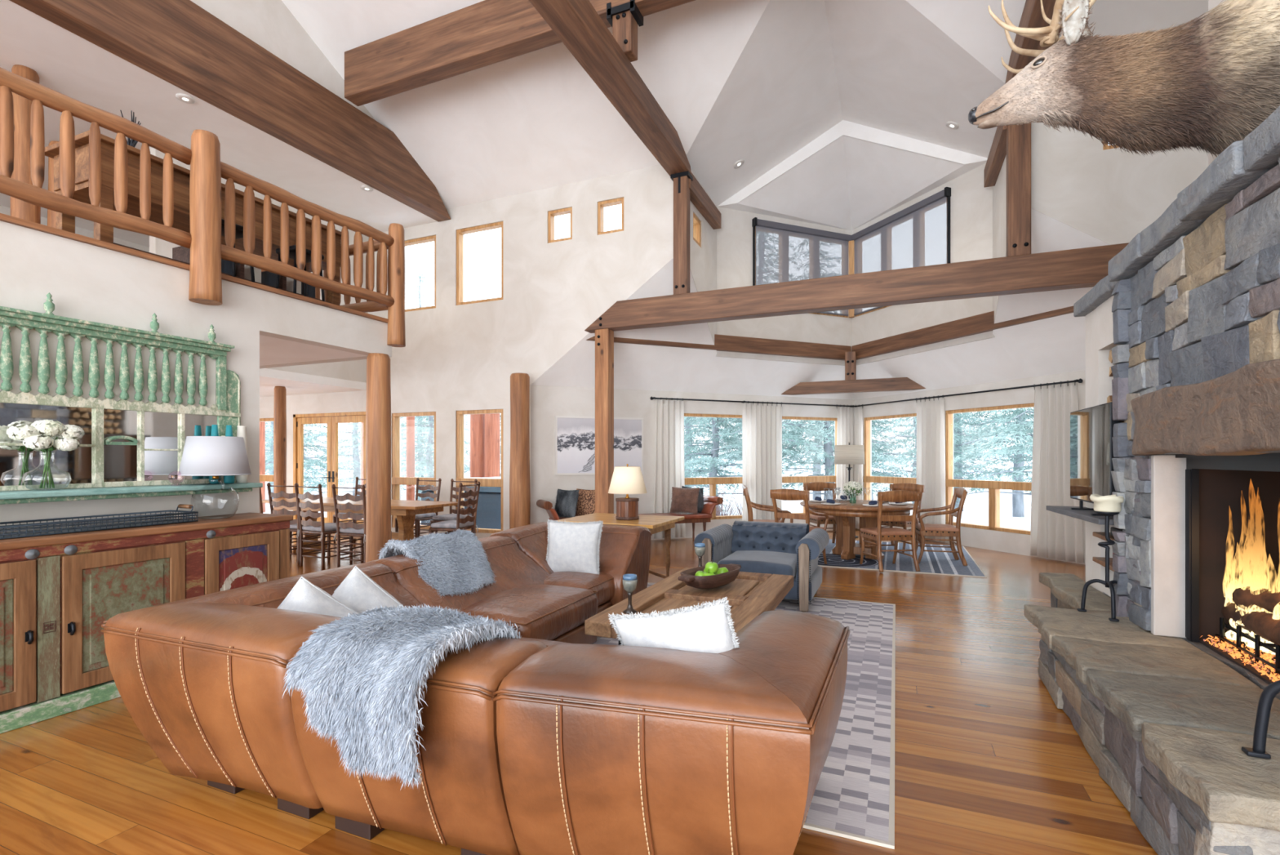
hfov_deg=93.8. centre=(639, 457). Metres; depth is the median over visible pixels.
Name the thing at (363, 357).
trim
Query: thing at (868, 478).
window
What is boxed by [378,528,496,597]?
fur throw
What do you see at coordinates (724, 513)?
bare shrub
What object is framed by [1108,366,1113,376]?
firewood
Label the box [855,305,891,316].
window
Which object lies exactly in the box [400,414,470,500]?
spruce tree
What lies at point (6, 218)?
floor
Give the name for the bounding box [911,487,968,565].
armchair
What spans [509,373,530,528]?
log post
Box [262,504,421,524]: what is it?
deck
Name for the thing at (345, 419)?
door
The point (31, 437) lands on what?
flower vase
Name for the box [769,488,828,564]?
armchair
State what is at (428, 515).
seat cushion
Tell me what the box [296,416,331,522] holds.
door
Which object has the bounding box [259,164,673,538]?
wall
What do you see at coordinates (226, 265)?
book
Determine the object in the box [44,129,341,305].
sideboard
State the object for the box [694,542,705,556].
cup
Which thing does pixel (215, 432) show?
bottle
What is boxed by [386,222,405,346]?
newel post
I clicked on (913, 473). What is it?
spruce tree
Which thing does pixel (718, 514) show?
bare shrub
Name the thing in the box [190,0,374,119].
ceiling
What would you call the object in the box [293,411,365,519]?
door frame
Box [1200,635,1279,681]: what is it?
embers
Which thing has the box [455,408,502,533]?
window
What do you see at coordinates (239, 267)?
book
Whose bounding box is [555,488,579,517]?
pillow
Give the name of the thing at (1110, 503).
pillar candle
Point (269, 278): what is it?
book
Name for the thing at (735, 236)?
wall
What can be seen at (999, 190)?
wall
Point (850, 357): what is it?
post
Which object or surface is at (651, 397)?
curtain rod
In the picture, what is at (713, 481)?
window
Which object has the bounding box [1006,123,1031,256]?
timber post
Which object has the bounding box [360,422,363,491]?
post
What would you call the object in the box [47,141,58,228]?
post
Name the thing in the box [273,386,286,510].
log post
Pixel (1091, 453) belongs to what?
television
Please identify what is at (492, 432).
post
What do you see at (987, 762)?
floor
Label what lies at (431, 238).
window
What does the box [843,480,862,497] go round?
flowers
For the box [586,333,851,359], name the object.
tie beam
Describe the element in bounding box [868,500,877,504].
folded napkin
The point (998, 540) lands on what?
wall
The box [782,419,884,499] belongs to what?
spruce tree
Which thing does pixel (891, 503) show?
dinner plate
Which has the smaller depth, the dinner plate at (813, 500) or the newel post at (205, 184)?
the newel post at (205, 184)
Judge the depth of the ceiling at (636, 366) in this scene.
9.92 m
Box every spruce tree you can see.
[265,421,326,498]
[265,421,350,497]
[303,422,420,499]
[400,272,470,500]
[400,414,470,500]
[464,413,501,476]
[684,416,742,493]
[684,416,788,515]
[693,417,834,476]
[702,417,823,469]
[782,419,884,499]
[782,419,913,515]
[811,417,915,499]
[831,413,990,508]
[881,410,1031,511]
[953,407,1034,498]
[953,407,1034,516]
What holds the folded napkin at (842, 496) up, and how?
on the dinner plate at (838, 499)
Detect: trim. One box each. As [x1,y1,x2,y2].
[259,355,367,368]
[717,120,987,206]
[848,240,853,317]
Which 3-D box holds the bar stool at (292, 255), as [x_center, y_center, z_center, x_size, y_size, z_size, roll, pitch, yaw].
[-3.058,-1.622,5.387,0.264,0.471,0.309,0,0,23]
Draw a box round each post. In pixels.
[9,64,40,223]
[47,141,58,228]
[188,129,222,305]
[259,421,265,512]
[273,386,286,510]
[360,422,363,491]
[365,352,391,562]
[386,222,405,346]
[406,416,414,500]
[470,413,484,477]
[484,413,500,477]
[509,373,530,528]
[595,328,613,513]
[606,0,643,62]
[670,171,693,294]
[844,351,856,380]
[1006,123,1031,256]
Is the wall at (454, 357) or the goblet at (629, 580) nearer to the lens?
the goblet at (629, 580)
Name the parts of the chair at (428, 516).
leg, rush seat, post, leg, rod, post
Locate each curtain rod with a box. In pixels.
[649,396,853,407]
[851,377,1082,407]
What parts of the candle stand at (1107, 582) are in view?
leg, leg, leg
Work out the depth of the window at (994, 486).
9.22 m
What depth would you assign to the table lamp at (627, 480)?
5.95 m
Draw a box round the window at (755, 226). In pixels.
[755,226,848,317]
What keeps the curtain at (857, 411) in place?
hanging from the curtain rod at (1080, 380)
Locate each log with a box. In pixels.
[1221,600,1279,644]
[1231,586,1279,615]
[1266,620,1279,644]
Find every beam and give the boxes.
[8,0,450,222]
[344,0,695,106]
[528,0,691,176]
[584,242,1128,333]
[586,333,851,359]
[688,173,720,229]
[781,377,925,395]
[851,306,1073,359]
[983,125,1006,187]
[1004,0,1062,84]
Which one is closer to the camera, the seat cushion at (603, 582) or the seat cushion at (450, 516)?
the seat cushion at (603, 582)
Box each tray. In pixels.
[0,503,198,538]
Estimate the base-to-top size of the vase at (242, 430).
0.430 m
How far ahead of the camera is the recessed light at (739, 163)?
9.09 m
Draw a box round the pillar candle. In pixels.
[1089,493,1124,511]
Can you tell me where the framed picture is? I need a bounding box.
[555,415,643,475]
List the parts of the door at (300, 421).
handle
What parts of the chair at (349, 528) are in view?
post, rod, rush seat, leg, post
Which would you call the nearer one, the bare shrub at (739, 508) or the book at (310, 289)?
the book at (310, 289)
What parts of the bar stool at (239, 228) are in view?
seat, leg, leg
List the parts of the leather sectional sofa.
seat, seat, arm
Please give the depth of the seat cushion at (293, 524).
7.84 m
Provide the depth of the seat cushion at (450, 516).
8.96 m
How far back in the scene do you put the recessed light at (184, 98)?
6.67 m
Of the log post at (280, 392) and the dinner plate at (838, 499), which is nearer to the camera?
the dinner plate at (838, 499)
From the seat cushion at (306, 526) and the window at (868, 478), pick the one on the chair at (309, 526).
the seat cushion at (306, 526)
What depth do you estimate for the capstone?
4.24 m
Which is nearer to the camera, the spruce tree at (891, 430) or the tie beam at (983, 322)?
the tie beam at (983, 322)
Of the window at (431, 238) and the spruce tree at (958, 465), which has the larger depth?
the spruce tree at (958, 465)
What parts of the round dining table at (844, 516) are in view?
leg, leg, leg, leg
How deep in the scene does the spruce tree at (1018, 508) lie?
17.86 m
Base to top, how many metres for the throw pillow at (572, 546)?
0.471 m
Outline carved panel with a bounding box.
[217,369,240,436]
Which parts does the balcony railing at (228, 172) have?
rail, rail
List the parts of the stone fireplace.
fire grate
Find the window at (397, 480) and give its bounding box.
[391,411,435,528]
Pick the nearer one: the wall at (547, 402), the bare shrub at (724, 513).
the wall at (547, 402)
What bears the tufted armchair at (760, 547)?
on the area rug at (853, 797)
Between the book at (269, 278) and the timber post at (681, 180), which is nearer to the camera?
the book at (269, 278)
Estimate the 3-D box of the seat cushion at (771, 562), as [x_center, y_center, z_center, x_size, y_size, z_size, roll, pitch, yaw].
[1.184,1.037,5.844,0.708,0.168,0.708,0,0,23]
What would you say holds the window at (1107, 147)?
in the wall at (1110, 196)
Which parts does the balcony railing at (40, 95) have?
rail, rail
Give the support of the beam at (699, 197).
attached to the wall at (703, 260)
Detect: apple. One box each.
[694,568,705,575]
[702,568,715,575]
[705,559,718,573]
[716,564,728,573]
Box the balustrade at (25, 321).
[0,292,234,412]
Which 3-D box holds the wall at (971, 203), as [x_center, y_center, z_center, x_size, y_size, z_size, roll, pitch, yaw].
[4.504,-2.960,9.764,0.140,2.520,2.830,0,0,-22]
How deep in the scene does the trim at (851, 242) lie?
10.94 m
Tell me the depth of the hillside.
76.41 m
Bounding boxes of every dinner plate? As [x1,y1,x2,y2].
[808,499,826,502]
[821,502,840,505]
[835,497,853,500]
[862,503,883,506]
[888,502,909,505]
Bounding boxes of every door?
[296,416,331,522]
[330,415,365,523]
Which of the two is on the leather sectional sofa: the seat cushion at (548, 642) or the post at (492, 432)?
the seat cushion at (548, 642)
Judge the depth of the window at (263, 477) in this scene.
11.88 m
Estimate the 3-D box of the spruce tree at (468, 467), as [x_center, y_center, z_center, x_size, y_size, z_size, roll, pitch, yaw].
[-4.071,-1.128,18.701,4.397,5.828,3.390,0,0,7]
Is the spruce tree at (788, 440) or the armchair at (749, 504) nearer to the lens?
the armchair at (749, 504)
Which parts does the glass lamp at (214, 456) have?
lamp shade, glass, stem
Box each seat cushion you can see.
[289,520,318,528]
[302,522,340,531]
[339,527,364,533]
[414,512,435,518]
[431,513,471,520]
[431,520,473,528]
[462,583,597,639]
[520,636,569,645]
[543,571,614,605]
[717,550,796,577]
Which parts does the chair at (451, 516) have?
rush seat, post, rod, post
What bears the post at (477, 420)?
on the deck
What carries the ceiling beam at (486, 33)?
attached to the ceiling at (536, 120)
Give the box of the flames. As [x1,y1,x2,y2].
[1222,479,1279,653]
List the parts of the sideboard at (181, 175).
drawer, leg, drawer, leg, leg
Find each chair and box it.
[259,487,292,557]
[266,482,325,564]
[293,483,353,568]
[331,484,391,567]
[333,476,365,542]
[395,477,441,538]
[428,480,480,535]
[430,478,477,533]
[803,481,836,542]
[859,489,920,572]
[881,483,924,552]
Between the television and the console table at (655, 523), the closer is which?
the television
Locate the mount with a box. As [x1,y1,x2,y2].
[968,0,1279,157]
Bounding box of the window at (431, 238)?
[404,235,435,311]
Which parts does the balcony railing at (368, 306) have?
rail, rail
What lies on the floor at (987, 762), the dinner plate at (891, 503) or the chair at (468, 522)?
the chair at (468, 522)
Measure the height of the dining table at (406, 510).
0.766 m
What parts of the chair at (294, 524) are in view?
post, rod, rush seat, post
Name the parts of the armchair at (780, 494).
post, arm, crest rail, rail, post, leather seat, arm, leg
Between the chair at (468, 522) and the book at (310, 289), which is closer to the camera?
the book at (310, 289)
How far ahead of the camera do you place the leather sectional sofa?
1.96 m
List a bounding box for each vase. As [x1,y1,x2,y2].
[6,419,84,490]
[235,425,248,482]
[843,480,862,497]
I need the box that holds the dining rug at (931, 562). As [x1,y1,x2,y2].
[817,538,986,577]
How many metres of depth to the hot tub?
10.98 m
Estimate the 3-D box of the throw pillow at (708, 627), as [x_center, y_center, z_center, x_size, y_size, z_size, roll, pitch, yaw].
[0.165,0.759,2.178,0.572,0.566,0.204,0,0,33]
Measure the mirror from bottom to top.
0.533 m
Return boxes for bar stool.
[221,218,254,282]
[275,244,324,301]
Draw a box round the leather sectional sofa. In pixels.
[100,521,850,854]
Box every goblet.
[622,573,637,613]
[694,542,705,566]
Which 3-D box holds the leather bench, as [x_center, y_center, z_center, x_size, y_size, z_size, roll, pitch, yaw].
[-0.118,1.024,9.665,3.024,0.752,0.560,0,0,-22]
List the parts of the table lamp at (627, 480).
lamp shade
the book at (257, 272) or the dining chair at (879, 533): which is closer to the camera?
the book at (257, 272)
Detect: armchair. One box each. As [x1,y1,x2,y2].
[693,520,829,611]
[742,484,785,522]
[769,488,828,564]
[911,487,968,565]
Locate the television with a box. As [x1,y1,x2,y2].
[1070,401,1119,515]
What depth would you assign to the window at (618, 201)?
8.97 m
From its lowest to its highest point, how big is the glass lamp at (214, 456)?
0.580 m
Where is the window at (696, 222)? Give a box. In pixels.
[693,213,701,247]
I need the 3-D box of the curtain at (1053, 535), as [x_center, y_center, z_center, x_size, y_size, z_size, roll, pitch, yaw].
[5.630,0.170,8.135,0.104,2.401,0.718,0,0,-22]
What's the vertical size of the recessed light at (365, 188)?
0.018 m
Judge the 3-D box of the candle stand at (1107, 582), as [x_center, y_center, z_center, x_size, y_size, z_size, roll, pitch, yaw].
[2.801,0.635,3.574,0.275,0.625,0.234,0,0,23]
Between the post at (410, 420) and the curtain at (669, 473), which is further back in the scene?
the post at (410, 420)
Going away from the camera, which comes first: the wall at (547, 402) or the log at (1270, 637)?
the log at (1270, 637)
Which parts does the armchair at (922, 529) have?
leg, leg, arm, seat rail, leather seat, arm, post, rail, crest rail, post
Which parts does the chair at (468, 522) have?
rush seat, post, post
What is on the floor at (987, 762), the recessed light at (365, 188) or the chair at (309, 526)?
the chair at (309, 526)
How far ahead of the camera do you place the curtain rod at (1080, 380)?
9.14 m
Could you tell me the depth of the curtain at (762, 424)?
10.91 m
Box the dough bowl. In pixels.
[678,563,741,588]
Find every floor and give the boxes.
[0,213,388,323]
[0,528,1158,854]
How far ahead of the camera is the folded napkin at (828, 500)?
8.12 m
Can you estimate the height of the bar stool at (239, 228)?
0.471 m
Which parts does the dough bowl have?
handle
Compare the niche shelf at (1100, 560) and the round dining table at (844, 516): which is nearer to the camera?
the niche shelf at (1100, 560)
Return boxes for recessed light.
[175,93,195,103]
[360,185,373,191]
[733,159,744,168]
[945,121,959,129]
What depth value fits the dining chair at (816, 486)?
9.70 m
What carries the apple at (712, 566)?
on the apple
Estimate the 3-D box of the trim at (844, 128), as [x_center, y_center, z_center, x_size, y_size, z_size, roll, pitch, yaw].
[3.141,-4.750,9.250,4.000,1.100,0.080,0,0,23]
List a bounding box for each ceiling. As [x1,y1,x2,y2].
[0,0,436,247]
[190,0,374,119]
[259,334,367,396]
[281,0,1208,230]
[531,257,854,399]
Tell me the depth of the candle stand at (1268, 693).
1.89 m
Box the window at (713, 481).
[684,413,742,519]
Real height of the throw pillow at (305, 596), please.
0.509 m
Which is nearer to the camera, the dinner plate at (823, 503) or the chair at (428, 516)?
the dinner plate at (823, 503)
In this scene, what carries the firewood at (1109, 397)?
on the firewood
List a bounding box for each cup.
[622,573,637,592]
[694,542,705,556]
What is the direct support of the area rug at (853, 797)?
on the floor at (987, 762)
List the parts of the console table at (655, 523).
leg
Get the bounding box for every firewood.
[1106,395,1112,402]
[1108,350,1112,363]
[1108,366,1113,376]
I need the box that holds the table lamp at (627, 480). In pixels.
[608,463,646,519]
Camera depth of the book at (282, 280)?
5.53 m
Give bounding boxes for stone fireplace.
[1023,106,1279,854]
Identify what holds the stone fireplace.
on the floor at (987, 762)
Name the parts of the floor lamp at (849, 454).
lamp shade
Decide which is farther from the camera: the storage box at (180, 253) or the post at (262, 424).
the post at (262, 424)
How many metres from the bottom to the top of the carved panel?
0.525 m
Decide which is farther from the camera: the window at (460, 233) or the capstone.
the window at (460, 233)
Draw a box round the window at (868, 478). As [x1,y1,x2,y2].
[863,413,916,499]
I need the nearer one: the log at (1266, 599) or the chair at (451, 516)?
the log at (1266, 599)
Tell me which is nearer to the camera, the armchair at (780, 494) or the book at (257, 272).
the book at (257, 272)
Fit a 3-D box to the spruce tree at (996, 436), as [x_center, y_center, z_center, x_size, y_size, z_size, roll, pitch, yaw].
[9.137,-1.707,13.875,5.277,6.994,4.067,0,0,36]
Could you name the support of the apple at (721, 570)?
in the dough bowl
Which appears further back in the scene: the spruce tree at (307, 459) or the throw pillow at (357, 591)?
the spruce tree at (307, 459)
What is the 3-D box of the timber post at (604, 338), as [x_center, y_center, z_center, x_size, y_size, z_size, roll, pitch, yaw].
[-0.527,-0.235,8.760,0.220,3.270,0.226,0,0,23]
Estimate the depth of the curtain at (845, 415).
11.61 m
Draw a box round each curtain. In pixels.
[653,396,685,538]
[742,400,782,520]
[835,404,853,498]
[852,404,862,528]
[915,395,945,541]
[1030,379,1083,562]
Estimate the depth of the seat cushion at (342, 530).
7.40 m
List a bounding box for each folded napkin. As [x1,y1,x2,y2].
[814,496,822,500]
[826,498,835,503]
[840,494,847,499]
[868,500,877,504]
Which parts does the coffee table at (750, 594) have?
rail, rail, inset panel, cross rail, rail, rail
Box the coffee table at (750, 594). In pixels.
[584,567,793,644]
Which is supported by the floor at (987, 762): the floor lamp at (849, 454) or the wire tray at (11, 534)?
the floor lamp at (849, 454)
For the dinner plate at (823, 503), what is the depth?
8.09 m
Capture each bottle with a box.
[208,424,220,483]
[223,425,234,483]
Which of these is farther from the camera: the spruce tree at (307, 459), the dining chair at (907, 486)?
the spruce tree at (307, 459)
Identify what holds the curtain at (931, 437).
hanging from the curtain rod at (1080, 380)
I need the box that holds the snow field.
[265,453,1032,530]
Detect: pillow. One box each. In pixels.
[277,576,358,617]
[332,565,404,613]
[546,518,603,573]
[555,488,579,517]
[575,488,595,515]
[607,596,739,653]
[669,486,699,514]
[681,485,703,512]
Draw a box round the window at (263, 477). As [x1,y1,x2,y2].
[259,417,273,481]
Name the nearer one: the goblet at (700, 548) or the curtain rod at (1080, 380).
the goblet at (700, 548)
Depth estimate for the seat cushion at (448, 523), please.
7.99 m
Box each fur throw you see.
[282,603,521,790]
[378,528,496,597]
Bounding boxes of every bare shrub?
[704,486,735,515]
[705,484,742,515]
[721,484,742,515]
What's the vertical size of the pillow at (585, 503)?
0.436 m
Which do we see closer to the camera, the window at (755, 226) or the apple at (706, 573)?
the apple at (706, 573)
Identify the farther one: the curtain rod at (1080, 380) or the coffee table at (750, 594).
the curtain rod at (1080, 380)
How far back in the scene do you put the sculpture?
4.51 m
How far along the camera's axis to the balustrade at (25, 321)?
3.84 m
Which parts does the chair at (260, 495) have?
post, leg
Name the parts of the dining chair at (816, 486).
leg, crest rail, leather seat, seat rail, post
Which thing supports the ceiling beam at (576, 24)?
attached to the ceiling at (536, 120)
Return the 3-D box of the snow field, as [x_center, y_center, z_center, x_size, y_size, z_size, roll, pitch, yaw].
[23.831,0.275,42.992,150.000,3.329,80.000,0,0,23]
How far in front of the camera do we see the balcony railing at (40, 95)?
3.73 m
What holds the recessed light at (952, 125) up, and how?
in the ceiling at (536, 120)
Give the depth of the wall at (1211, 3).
3.44 m
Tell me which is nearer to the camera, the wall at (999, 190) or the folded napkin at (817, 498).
the wall at (999, 190)
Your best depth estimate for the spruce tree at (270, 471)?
24.95 m
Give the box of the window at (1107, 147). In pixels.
[1102,141,1119,150]
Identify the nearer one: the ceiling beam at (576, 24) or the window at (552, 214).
the ceiling beam at (576, 24)
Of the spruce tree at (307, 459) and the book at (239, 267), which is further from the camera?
the spruce tree at (307, 459)
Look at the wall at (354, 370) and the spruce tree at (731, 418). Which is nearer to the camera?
the wall at (354, 370)
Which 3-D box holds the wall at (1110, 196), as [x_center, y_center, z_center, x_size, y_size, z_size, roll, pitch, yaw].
[5.557,-2.650,6.444,2.650,3.140,0.220,0,0,23]
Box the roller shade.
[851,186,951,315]
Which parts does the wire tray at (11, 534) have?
handle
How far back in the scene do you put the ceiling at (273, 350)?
9.08 m
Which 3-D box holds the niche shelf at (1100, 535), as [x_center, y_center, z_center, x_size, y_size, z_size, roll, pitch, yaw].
[3.327,0.545,3.912,0.440,0.030,0.670,0,0,23]
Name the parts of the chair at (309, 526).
post, rod, rush seat, post, leg, leg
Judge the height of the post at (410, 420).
3.640 m
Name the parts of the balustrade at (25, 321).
scalloped rail, rail, cornice, post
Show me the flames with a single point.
(1258, 580)
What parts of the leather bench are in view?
seat, seat rail, leg, leg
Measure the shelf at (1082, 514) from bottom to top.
0.035 m
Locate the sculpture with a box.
[120,110,140,147]
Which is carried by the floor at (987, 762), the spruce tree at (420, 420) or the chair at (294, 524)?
the chair at (294, 524)
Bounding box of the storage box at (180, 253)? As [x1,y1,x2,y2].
[172,245,190,263]
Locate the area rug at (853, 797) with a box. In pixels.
[592,582,895,848]
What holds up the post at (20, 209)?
on the floor at (6, 218)
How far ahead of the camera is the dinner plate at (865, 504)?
7.88 m
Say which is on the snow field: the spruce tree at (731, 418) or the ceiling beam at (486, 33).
the spruce tree at (731, 418)
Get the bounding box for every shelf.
[0,482,262,504]
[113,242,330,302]
[1046,505,1114,524]
[1092,531,1115,541]
[1092,556,1114,571]
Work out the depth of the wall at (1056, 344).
8.19 m
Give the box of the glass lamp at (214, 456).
[177,435,251,519]
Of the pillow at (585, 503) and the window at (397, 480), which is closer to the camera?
the pillow at (585, 503)
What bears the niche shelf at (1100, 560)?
attached to the wall at (1099, 322)
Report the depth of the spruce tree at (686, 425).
21.27 m
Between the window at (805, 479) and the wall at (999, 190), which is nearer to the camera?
the wall at (999, 190)
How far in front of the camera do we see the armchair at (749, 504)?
8.40 m
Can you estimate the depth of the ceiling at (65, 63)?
7.08 m
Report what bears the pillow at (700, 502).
on the leather bench
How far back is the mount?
2.71 m
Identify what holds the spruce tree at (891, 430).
on the snow field
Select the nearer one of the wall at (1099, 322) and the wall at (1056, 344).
the wall at (1099, 322)
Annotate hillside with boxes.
[265,409,1033,470]
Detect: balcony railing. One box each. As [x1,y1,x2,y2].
[0,66,191,248]
[220,161,394,306]
[261,240,387,312]
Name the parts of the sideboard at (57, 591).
door panel, door, handle, hinge plate, hinge plate, handle, door, door panel, rail, hinge plate, door, door panel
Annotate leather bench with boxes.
[536,494,723,539]
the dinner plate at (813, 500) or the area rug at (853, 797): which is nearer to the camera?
the area rug at (853, 797)
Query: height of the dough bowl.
0.108 m
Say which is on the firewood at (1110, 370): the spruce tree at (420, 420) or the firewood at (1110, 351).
the firewood at (1110, 351)
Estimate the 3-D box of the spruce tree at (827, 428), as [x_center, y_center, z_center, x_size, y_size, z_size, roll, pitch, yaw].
[5.367,-1.707,16.765,4.067,6.994,5.277,0,0,-39]
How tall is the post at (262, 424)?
3.640 m
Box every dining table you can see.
[262,497,457,551]
[800,499,918,559]
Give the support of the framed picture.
attached to the wall at (547, 402)
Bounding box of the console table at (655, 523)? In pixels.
[554,512,684,577]
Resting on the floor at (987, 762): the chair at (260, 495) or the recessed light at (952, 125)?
the chair at (260, 495)
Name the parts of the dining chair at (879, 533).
leg, post, seat rail, leather seat, leg, rail, crest rail, post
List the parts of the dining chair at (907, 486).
post, seat rail, leg, leather seat, crest rail, post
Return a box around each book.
[221,258,232,275]
[235,262,244,278]
[244,264,261,283]
[261,271,276,287]
[279,275,286,289]
[286,276,301,293]
[301,281,315,297]
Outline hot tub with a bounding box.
[417,476,501,528]
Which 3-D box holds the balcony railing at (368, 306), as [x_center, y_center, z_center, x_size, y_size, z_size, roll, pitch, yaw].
[-4.387,-1.856,6.837,4.049,0.734,0.110,0,0,23]
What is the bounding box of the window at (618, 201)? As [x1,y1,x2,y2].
[597,197,623,235]
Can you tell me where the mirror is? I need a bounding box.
[0,396,240,490]
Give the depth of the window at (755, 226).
10.76 m
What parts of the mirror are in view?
arched trim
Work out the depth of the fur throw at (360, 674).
1.91 m
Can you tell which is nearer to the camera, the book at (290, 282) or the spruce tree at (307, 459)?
the book at (290, 282)
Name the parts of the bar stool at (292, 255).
leg, leg, seat, leg, leg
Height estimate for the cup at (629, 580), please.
0.104 m
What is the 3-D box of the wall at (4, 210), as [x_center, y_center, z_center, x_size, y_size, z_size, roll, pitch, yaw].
[-11.448,-1.325,6.801,0.200,5.450,12.500,0,0,23]
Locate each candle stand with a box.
[1076,511,1119,621]
[1241,680,1279,759]
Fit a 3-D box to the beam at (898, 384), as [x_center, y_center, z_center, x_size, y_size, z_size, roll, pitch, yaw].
[3.777,-1.285,10.762,2.469,0.210,0.200,0,0,23]
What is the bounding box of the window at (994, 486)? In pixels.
[945,403,1034,534]
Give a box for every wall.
[0,204,149,252]
[0,220,391,532]
[149,146,368,382]
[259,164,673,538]
[530,384,854,539]
[689,169,716,351]
[715,206,851,365]
[851,163,995,365]
[853,208,1109,399]
[854,369,1085,564]
[992,155,1006,331]
[1031,121,1208,244]
[1085,295,1122,597]
[1208,0,1225,165]
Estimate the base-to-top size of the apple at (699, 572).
0.098 m
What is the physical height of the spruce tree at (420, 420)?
8.774 m
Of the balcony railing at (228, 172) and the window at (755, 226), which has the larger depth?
the window at (755, 226)
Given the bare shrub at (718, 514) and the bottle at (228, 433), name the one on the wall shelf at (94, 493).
the bottle at (228, 433)
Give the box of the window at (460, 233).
[456,221,502,305]
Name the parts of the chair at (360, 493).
leg, post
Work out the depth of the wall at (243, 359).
4.07 m
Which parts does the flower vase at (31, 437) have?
glass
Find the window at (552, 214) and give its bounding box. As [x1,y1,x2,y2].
[547,207,572,243]
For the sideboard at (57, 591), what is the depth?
3.38 m
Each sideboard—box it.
[0,512,293,733]
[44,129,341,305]
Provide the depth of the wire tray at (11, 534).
3.58 m
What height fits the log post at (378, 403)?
2.420 m
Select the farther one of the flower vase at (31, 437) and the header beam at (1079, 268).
the header beam at (1079, 268)
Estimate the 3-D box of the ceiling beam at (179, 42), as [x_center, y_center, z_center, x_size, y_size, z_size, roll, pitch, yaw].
[-5.455,-4.420,5.045,0.280,0.840,10.986,0,0,23]
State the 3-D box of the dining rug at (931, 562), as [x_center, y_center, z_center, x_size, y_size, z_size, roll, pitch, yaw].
[3.070,1.394,8.867,3.290,0.010,2.680,0,0,23]
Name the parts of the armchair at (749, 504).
crest rail, post, post, arm, leather seat, arm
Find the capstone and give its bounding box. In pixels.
[1073,275,1119,316]
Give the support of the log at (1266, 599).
on the log at (1261, 623)
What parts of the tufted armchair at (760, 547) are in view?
arm, rolled arm, nailhead trim, arm, nailhead trim, rolled arm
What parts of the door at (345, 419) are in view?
handle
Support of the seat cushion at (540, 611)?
on the leather sectional sofa
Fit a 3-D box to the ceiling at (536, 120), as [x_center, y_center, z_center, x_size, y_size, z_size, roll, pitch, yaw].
[1.213,-5.995,6.395,11.200,3.589,10.713,0,0,23]
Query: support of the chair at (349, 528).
on the floor at (987, 762)
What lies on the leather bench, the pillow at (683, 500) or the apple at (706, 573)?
the pillow at (683, 500)
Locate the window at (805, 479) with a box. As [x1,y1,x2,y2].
[782,416,837,514]
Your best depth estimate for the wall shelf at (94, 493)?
3.75 m
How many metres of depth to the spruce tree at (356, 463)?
19.34 m
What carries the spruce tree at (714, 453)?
on the snow field
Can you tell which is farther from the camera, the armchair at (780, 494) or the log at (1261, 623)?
the armchair at (780, 494)
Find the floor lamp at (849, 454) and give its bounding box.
[834,441,864,537]

